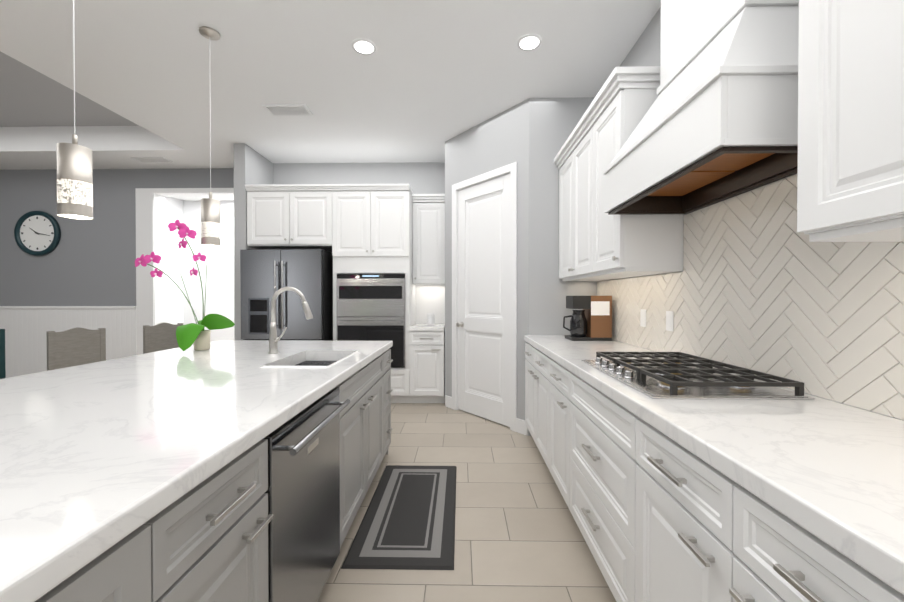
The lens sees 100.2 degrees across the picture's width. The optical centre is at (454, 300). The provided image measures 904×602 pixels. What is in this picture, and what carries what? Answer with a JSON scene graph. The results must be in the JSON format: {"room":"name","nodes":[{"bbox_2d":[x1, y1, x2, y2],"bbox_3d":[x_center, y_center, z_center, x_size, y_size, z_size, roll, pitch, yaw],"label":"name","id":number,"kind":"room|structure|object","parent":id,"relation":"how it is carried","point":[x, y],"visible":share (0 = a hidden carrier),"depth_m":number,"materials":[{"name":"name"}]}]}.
{"room":"kitchen and dining room","nodes":[
{"label":"kitchen and dining room","id":0,"kind":"room"},
{"bbox_2d":[0,168,233,305],"bbox_3d":[-5.103,-0.319,5.391,5.100,3.050,0.190,0,1,1],"label":"wall","id":1,"kind":"structure","parent":0,"point":[91,262],"depth_m":5.29,"materials":[{"name":"grey paint"}]},
{"bbox_2d":[14,211,60,255],"bbox_3d":[-5.825,-0.946,5.279,0.630,0.630,0.045,0,1,1],"label":"wall clock","id":2,"kind":"object","parent":1,"relation":"attached to","point":[37,233],"visible":1,"depth_m":5.28,"materials":[{"name":"teal"}]},
{"bbox_2d":[0,306,136,377],"bbox_3d":[-5.995,0.639,5.302,3.120,1.135,0.034,0,1,1],"label":"wainscoting","id":3,"kind":"structure","parent":1,"relation":"attached to","point":[26,328],"depth_m":5.29,"materials":[{"name":"white wood"}]},
{"bbox_2d":[135,188,233,354],"bbox_3d":[-3.494,-0.181,5.356,1.878,2.775,0.204,0,1,1],"label":"door frame","id":4,"kind":"structure","parent":1,"relation":"attached to","point":[150,300],"depth_m":5.27,"materials":[{"name":"white"}]},
{"bbox_2d":[164,197,183,324],"bbox_3d":[-5.088,-0.327,6.236,0.100,3.050,1.500,0,1,1],"label":"wall","id":5,"kind":"structure","parent":0,"point":[173,207],"depth_m":6.77,"materials":[{"name":"white paint"}]},
{"bbox_2d":[184,201,234,344],"bbox_3d":[-3.623,-0.334,7.040,3.000,3.050,0.100,0,1,1],"label":"wall","id":6,"kind":"structure","parent":0,"point":[218,281],"depth_m":7.00,"materials":[{"name":"white paint"}]},
{"bbox_2d":[234,143,272,339],"bbox_3d":[-2.492,-0.314,4.830,0.140,3.050,0.840,0,1,1],"label":"wall","id":7,"kind":"structure","parent":0,"point":[252,166],"depth_m":4.41,"materials":[{"name":"grey paint"}]},
{"bbox_2d":[0,0,660,200],"bbox_3d":[-3.099,-2.001,2.765,9.200,0.360,10.800,0,1,1],"label":"ceiling","id":8,"kind":"structure","parent":0,"point":[426,80],"depth_m":3.03,"materials":[{"name":"paint"}]},
{"bbox_2d":[56,0,92,219],"bbox_3d":[-1.672,-1.090,1.662,0.124,1.439,0.124,0,1,1],"label":"pendant light","id":9,"kind":"object","parent":8,"relation":"hanging from","point":[74,180],"visible":1,"depth_m":1.63,"materials":[{"name":"glass"}]},
{"bbox_2d":[131,157,172,162],"bbox_3d":[-3.921,-1.833,4.911,0.420,0.012,0.160,0,1,1],"label":"ceiling vent","id":10,"kind":"object","parent":8,"relation":"in","point":[152,159],"visible":0.96,"depth_m":4.91,"materials":[{"name":"white"}]},
{"bbox_2d":[199,26,220,245],"bbox_3d":[-1.656,-1.099,2.567,0.124,1.439,0.124,0,1,1],"label":"pendant light","id":11,"kind":"object","parent":8,"relation":"hanging from","point":[210,224],"visible":1,"depth_m":2.53,"materials":[{"name":"glass"}]},
{"bbox_2d":[262,104,312,115],"bbox_3d":[-1.583,-1.821,3.610,0.400,0.012,0.200,0,1,1],"label":"ceiling vent","id":12,"kind":"object","parent":8,"relation":"in","point":[287,109],"visible":0.98,"depth_m":3.60,"materials":[{"name":"white metal"}]},
{"bbox_2d":[352,38,375,54],"bbox_3d":[-0.643,-1.816,2.703,0.172,0.007,0.172,0,1,1],"label":"recessed light","id":13,"kind":"object","parent":8,"relation":"in","point":[363,46],"visible":1,"depth_m":2.69,"materials":[{"name":"white"}]},
{"bbox_2d":[517,34,541,50],"bbox_3d":[0.530,-1.815,2.657,0.172,0.007,0.172,0,1,1],"label":"recessed light","id":14,"kind":"object","parent":8,"relation":"in","point":[528,42],"visible":1,"depth_m":2.65,"materials":[{"name":"white"}]},
{"bbox_2d":[273,162,444,193],"bbox_3d":[-0.547,-0.317,5.095,3.740,3.050,0.120,0,1,1],"label":"wall","id":15,"kind":"structure","parent":0,"point":[423,177],"depth_m":5.03,"materials":[{"name":"grey paint"}]},
{"bbox_2d":[245,184,328,250],"bbox_3d":[-1.914,-0.989,4.727,1.001,0.680,0.647,0,1,1],"label":"upper cabinet","id":16,"kind":"object","parent":15,"relation":"attached to","point":[279,216],"depth_m":4.41,"materials":[{"name":"white wood"}]},
{"bbox_2d":[329,184,412,275],"bbox_3d":[-0.964,-0.829,4.705,0.899,1.000,0.660,0,1,1],"label":"upper cabinet","id":17,"kind":"object","parent":15,"relation":"attached to","point":[363,233],"depth_m":4.39,"materials":[{"name":"white wood"}]},
{"bbox_2d":[412,194,444,284],"bbox_3d":[-0.309,-0.759,4.818,0.404,1.100,0.412,0,1,1],"label":"upper cabinet","id":18,"kind":"object","parent":15,"relation":"attached to","point":[428,239],"visible":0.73,"depth_m":4.66,"materials":[{"name":"white wood"}]},
{"bbox_2d":[317,403,615,601],"bbox_3d":[-3.099,1.259,2.794,9.200,0.060,10.800,0,1,1],"label":"floor","id":19,"kind":"structure","parent":0,"point":[519,537],"depth_m":2.04,"materials":[{"name":"tile"}]},
{"bbox_2d":[0,329,5,378],"bbox_3d":[-4.547,0.736,3.465,0.420,0.975,0.410,0,1,11],"label":"dining chair","id":20,"kind":"object","parent":19,"relation":"on","point":[2,356],"visible":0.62,"depth_m":3.60,"materials":[{"name":"teal fabric"}]},
{"bbox_2d":[24,596,35,601],"bbox_3d":[-1.044,0.819,0.223,1.000,0.866,0.500,0,1,1],"label":"base cabinet","id":21,"kind":"object","parent":19,"relation":"on","point":[33,597],"depth_m":0.47,"materials":[{"name":"grey"}]},
{"bbox_2d":[46,327,105,370],"bbox_3d":[-3.704,0.734,3.620,0.420,0.975,0.410,0,1,23],"label":"dining chair","id":22,"kind":"object","parent":19,"relation":"on","point":[76,346],"visible":0.31,"depth_m":3.52,"materials":[{"name":"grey wood"}]},
{"bbox_2d":[36,504,167,601],"bbox_3d":[-1.038,0.816,0.558,1.000,0.866,0.250,0,1,1],"label":"base cabinet","id":23,"kind":"object","parent":19,"relation":"on","point":[132,568],"depth_m":0.62,"materials":[{"name":"grey wood"}]},
{"bbox_2d":[143,322,182,353],"bbox_3d":[-3.442,0.728,4.316,0.420,0.975,0.410,0,1,19],"label":"dining chair","id":24,"kind":"object","parent":19,"relation":"on","point":[159,337],"visible":0.23,"depth_m":4.19,"materials":[{"name":"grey wood"}]},
{"bbox_2d":[168,428,275,601],"bbox_3d":[-1.032,0.813,0.885,1.000,0.866,0.405,0,1,1],"label":"base cabinet","id":25,"kind":"object","parent":19,"relation":"on","point":[232,471],"depth_m":0.89,"materials":[{"name":"grey wood"}]},
{"bbox_2d":[0,340,391,601],"bbox_3d":[-1.212,0.354,1.177,1.390,0.064,3.650,0,1,1],"label":"countertop","id":26,"kind":"structure","parent":25,"relation":"on","point":[89,451],"depth_m":0.97,"materials":[{"name":"white stone"}]},
{"bbox_2d":[135,219,234,350],"bbox_3d":[-1.756,-0.108,2.480,0.724,0.851,0.365,0,1,1],"label":"orchid","id":27,"kind":"object","parent":26,"relation":"on","point":[196,335],"visible":1,"depth_m":2.45,"materials":[{"name":"pink"}]},
{"bbox_2d":[268,287,312,353],"bbox_3d":[-1.000,0.115,2.308,0.274,0.407,0.066,0,1,1],"label":"faucet","id":28,"kind":"object","parent":26,"relation":"on","point":[274,339],"visible":1,"depth_m":2.30,"materials":[{"name":"silver metal"}]},
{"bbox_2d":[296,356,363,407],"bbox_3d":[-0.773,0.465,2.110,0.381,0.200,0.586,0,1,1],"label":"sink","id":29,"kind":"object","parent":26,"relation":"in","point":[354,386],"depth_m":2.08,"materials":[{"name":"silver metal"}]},
{"bbox_2d":[240,249,332,340],"bbox_3d":[-1.947,0.299,4.616,0.915,1.803,0.833,0,1,1],"label":"refrigerator","id":30,"kind":"object","parent":19,"relation":"on","point":[266,275],"visible":0.54,"depth_m":4.26,"materials":[{"name":"metal"}]},
{"bbox_2d":[272,384,343,601],"bbox_3d":[-0.829,0.814,1.389,0.628,0.856,0.602,0,1,1],"label":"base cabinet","id":31,"kind":"object","parent":19,"relation":"on","point":[308,450],"depth_m":1.33,"materials":[{"name":"grey metal"}]},
{"bbox_2d":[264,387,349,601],"bbox_3d":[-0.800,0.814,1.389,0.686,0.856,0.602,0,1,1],"label":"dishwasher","id":32,"kind":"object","parent":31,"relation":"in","point":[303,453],"depth_m":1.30,"materials":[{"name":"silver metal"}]},
{"bbox_2d":[344,400,375,538],"bbox_3d":[-0.741,0.935,2.114,0.460,0.600,0.610,0,1,1],"label":"base cabinet","id":33,"kind":"object","parent":19,"relation":"on","point":[360,416],"depth_m":2.02,"materials":[{"name":"grey wood"}]},
{"bbox_2d":[356,352,383,472],"bbox_3d":[-1.003,0.798,2.554,1.000,0.866,0.262,0,1,1],"label":"base cabinet","id":34,"kind":"object","parent":19,"relation":"on","point":[374,374],"depth_m":2.51,"materials":[{"name":"grey wood"}]},
{"bbox_2d":[333,272,416,371],"bbox_3d":[-0.964,0.226,4.716,0.899,1.110,0.657,0,1,1],"label":"oven cabinet","id":35,"kind":"object","parent":19,"relation":"on","point":[365,308],"depth_m":4.39,"materials":[{"name":"white"}]},
{"bbox_2d":[336,274,404,366],"bbox_3d":[-0.970,0.230,4.392,0.796,1.090,0.109,0,1,1],"label":"wall oven","id":36,"kind":"object","parent":35,"relation":"in","point":[369,307],"depth_m":4.39,"materials":[{"name":"silver metal"}]},
{"bbox_2d":[384,348,391,455],"bbox_3d":[-0.998,0.796,2.839,1.000,0.866,0.308,0,1,1],"label":"base cabinet","id":37,"kind":"object","parent":19,"relation":"on","point":[387,351],"depth_m":2.82,"materials":[{"name":"grey wood"}]},
{"bbox_2d":[341,465,456,569],"bbox_3d":[-0.253,1.227,2.273,0.524,0.011,1.064,0,1,1],"label":"kitchen mat","id":38,"kind":"object","parent":19,"relation":"on","point":[408,522],"visible":1,"depth_m":2.08,"materials":[{"name":"grey fabric"}]},
{"bbox_2d":[391,372,408,402],"bbox_3d":[-0.964,0.996,4.728,0.899,0.430,0.647,0,1,1],"label":"base cabinet","id":39,"kind":"object","parent":19,"relation":"on","point":[399,380],"depth_m":4.40,"materials":[{"name":"white wood"}]},
{"bbox_2d":[409,330,444,402],"bbox_3d":[-0.312,0.778,4.715,0.406,0.866,0.647,0,1,1],"label":"base cabinet","id":40,"kind":"object","parent":19,"relation":"on","point":[426,348],"depth_m":4.39,"materials":[{"name":"white wood"}]},
{"bbox_2d":[409,323,444,330],"bbox_3d":[-0.311,0.321,4.699,0.403,0.046,0.645,0,1,1],"label":"countertop","id":41,"kind":"structure","parent":40,"relation":"on","point":[426,327],"depth_m":4.38,"materials":[{"name":"stone"}]},
{"bbox_2d":[427,313,434,324],"bbox_3d":[-0.294,0.225,4.735,0.100,0.145,0.100,0,1,1],"label":"smart speaker","id":42,"kind":"object","parent":41,"relation":"on","point":[430,318],"visible":1,"depth_m":4.69},
{"bbox_2d":[525,342,544,460],"bbox_3d":[0.958,0.795,2.949,0.647,0.866,0.931,0,1,1],"label":"base cabinet","id":43,"kind":"object","parent":19,"relation":"on","point":[535,359],"depth_m":2.94,"materials":[{"name":"white wood"}]},
{"bbox_2d":[524,335,903,595],"bbox_3d":[0.925,0.352,1.363,0.657,0.048,4.097,0,1,1],"label":"countertop","id":44,"kind":"structure","parent":43,"relation":"on","point":[829,472],"depth_m":0.85,"materials":[{"name":"stone"}]},
{"bbox_2d":[563,296,611,340],"bbox_3d":[1.063,0.135,3.069,0.357,0.355,0.202,0,1,1],"label":"coffee maker","id":45,"kind":"object","parent":44,"relation":"on","point":[591,320],"visible":1,"depth_m":2.97,"materials":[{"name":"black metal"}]},
{"bbox_2d":[581,352,814,399],"bbox_3d":[0.939,0.298,1.639,0.535,0.053,0.760,0,1,1],"label":"cooktop","id":46,"kind":"object","parent":44,"relation":"in","point":[675,375],"visible":1,"depth_m":1.41,"materials":[{"name":"silver metal"}]},
{"bbox_2d":[545,355,564,499],"bbox_3d":[0.945,0.801,2.251,0.647,0.866,0.465,0,1,1],"label":"base cabinet","id":47,"kind":"object","parent":19,"relation":"on","point":[554,372],"depth_m":2.34,"materials":[{"name":"white wood"}]},
{"bbox_2d":[565,368,628,601],"bbox_3d":[0.935,0.806,1.639,0.647,0.866,0.760,0,1,1],"label":"base cabinet","id":48,"kind":"object","parent":19,"relation":"on","point":[596,426],"depth_m":1.59,"materials":[{"name":"white wood"}]},
{"bbox_2d":[629,411,903,601],"bbox_3d":[0.920,0.814,0.809,0.647,0.866,0.900,0,1,1],"label":"base cabinet","id":49,"kind":"object","parent":19,"relation":"on","point":[658,516],"depth_m":0.88,"materials":[{"name":"white wood"}]},
{"bbox_2d":[445,98,528,435],"bbox_3d":[0.330,-0.309,4.220,0.877,3.050,1.600,0,1,1],"label":"wall","id":50,"kind":"structure","parent":0,"point":[501,139],"depth_m":3.67,"materials":[{"name":"grey paint"}]},
{"bbox_2d":[456,174,509,426],"bbox_3d":[0.300,-0.006,3.907,0.561,2.426,0.631,0,1,1],"label":"pantry door","id":51,"kind":"structure","parent":50,"relation":"in","point":[483,324],"depth_m":3.89,"materials":[{"name":"white wood"}]},
{"bbox_2d":[452,162,516,431],"bbox_3d":[0.319,-0.039,3.916,0.118,2.515,0.946,0,1,-39],"label":"door frame","id":52,"kind":"structure","parent":50,"relation":"attached to","point":[511,168],"depth_m":3.57,"materials":[{"name":"white wood"}]},
{"bbox_2d":[445,395,527,435],"bbox_3d":[0.285,1.154,3.892,0.016,0.130,1.211,0,1,-39],"label":"baseboard","id":53,"kind":"structure","parent":50,"relation":"attached to","point":[521,427],"depth_m":3.50,"materials":[{"name":"white wood"}]},
{"bbox_2d":[529,97,597,435],"bbox_3d":[0.986,-0.302,3.458,0.615,3.050,0.100,0,1,1],"label":"wall","id":54,"kind":"structure","parent":0,"point":[553,122],"depth_m":3.41,"materials":[{"name":"grey paint"}]},
{"bbox_2d":[605,7,903,420],"bbox_3d":[1.341,-0.295,2.701,0.120,3.050,10.800,0,1,1],"label":"wall","id":55,"kind":"structure","parent":0,"point":[645,50],"depth_m":2.47,"materials":[{"name":"grey paint"}]},
{"bbox_2d":[558,118,637,280],"bbox_3d":[1.109,-0.715,2.960,0.347,1.045,0.873,0,1,1],"label":"upper cabinet","id":56,"kind":"object","parent":55,"relation":"attached to","point":[574,164],"depth_m":2.90,"materials":[{"name":"white wood"}]},
{"bbox_2d":[590,74,682,273],"bbox_3d":[1.098,-0.709,2.305,0.347,1.045,0.437,0,1,1],"label":"upper cabinet","id":57,"kind":"object","parent":55,"relation":"attached to","point":[596,243],"depth_m":2.09,"materials":[{"name":"white wood"}]},
{"bbox_2d":[603,0,798,214],"bbox_3d":[1.036,-1.138,1.609,0.444,1.340,0.944,0,1,1],"label":"range hood","id":58,"kind":"object","parent":55,"relation":"attached to","point":[718,122],"visible":0.85,"depth_m":1.39,"materials":[{"name":"white painted wood"},{"name":"metal"}]},
{"bbox_2d":[597,174,903,419],"bbox_3d":[1.248,-0.069,1.352,0.016,0.791,4.095,0,1,1],"label":"tile backsplash","id":59,"kind":"structure","parent":55,"relation":"attached to","point":[759,283],"depth_m":1.46,"materials":[{"name":"white tile"}]},
{"bbox_2d":[797,0,903,239],"bbox_3d":[1.064,-0.692,0.425,0.347,1.045,1.123,0,1,1],"label":"upper cabinet","id":60,"kind":"object","parent":55,"relation":"attached to","point":[850,179],"depth_m":0.86,"materials":[{"name":"white wood"}]}
]}

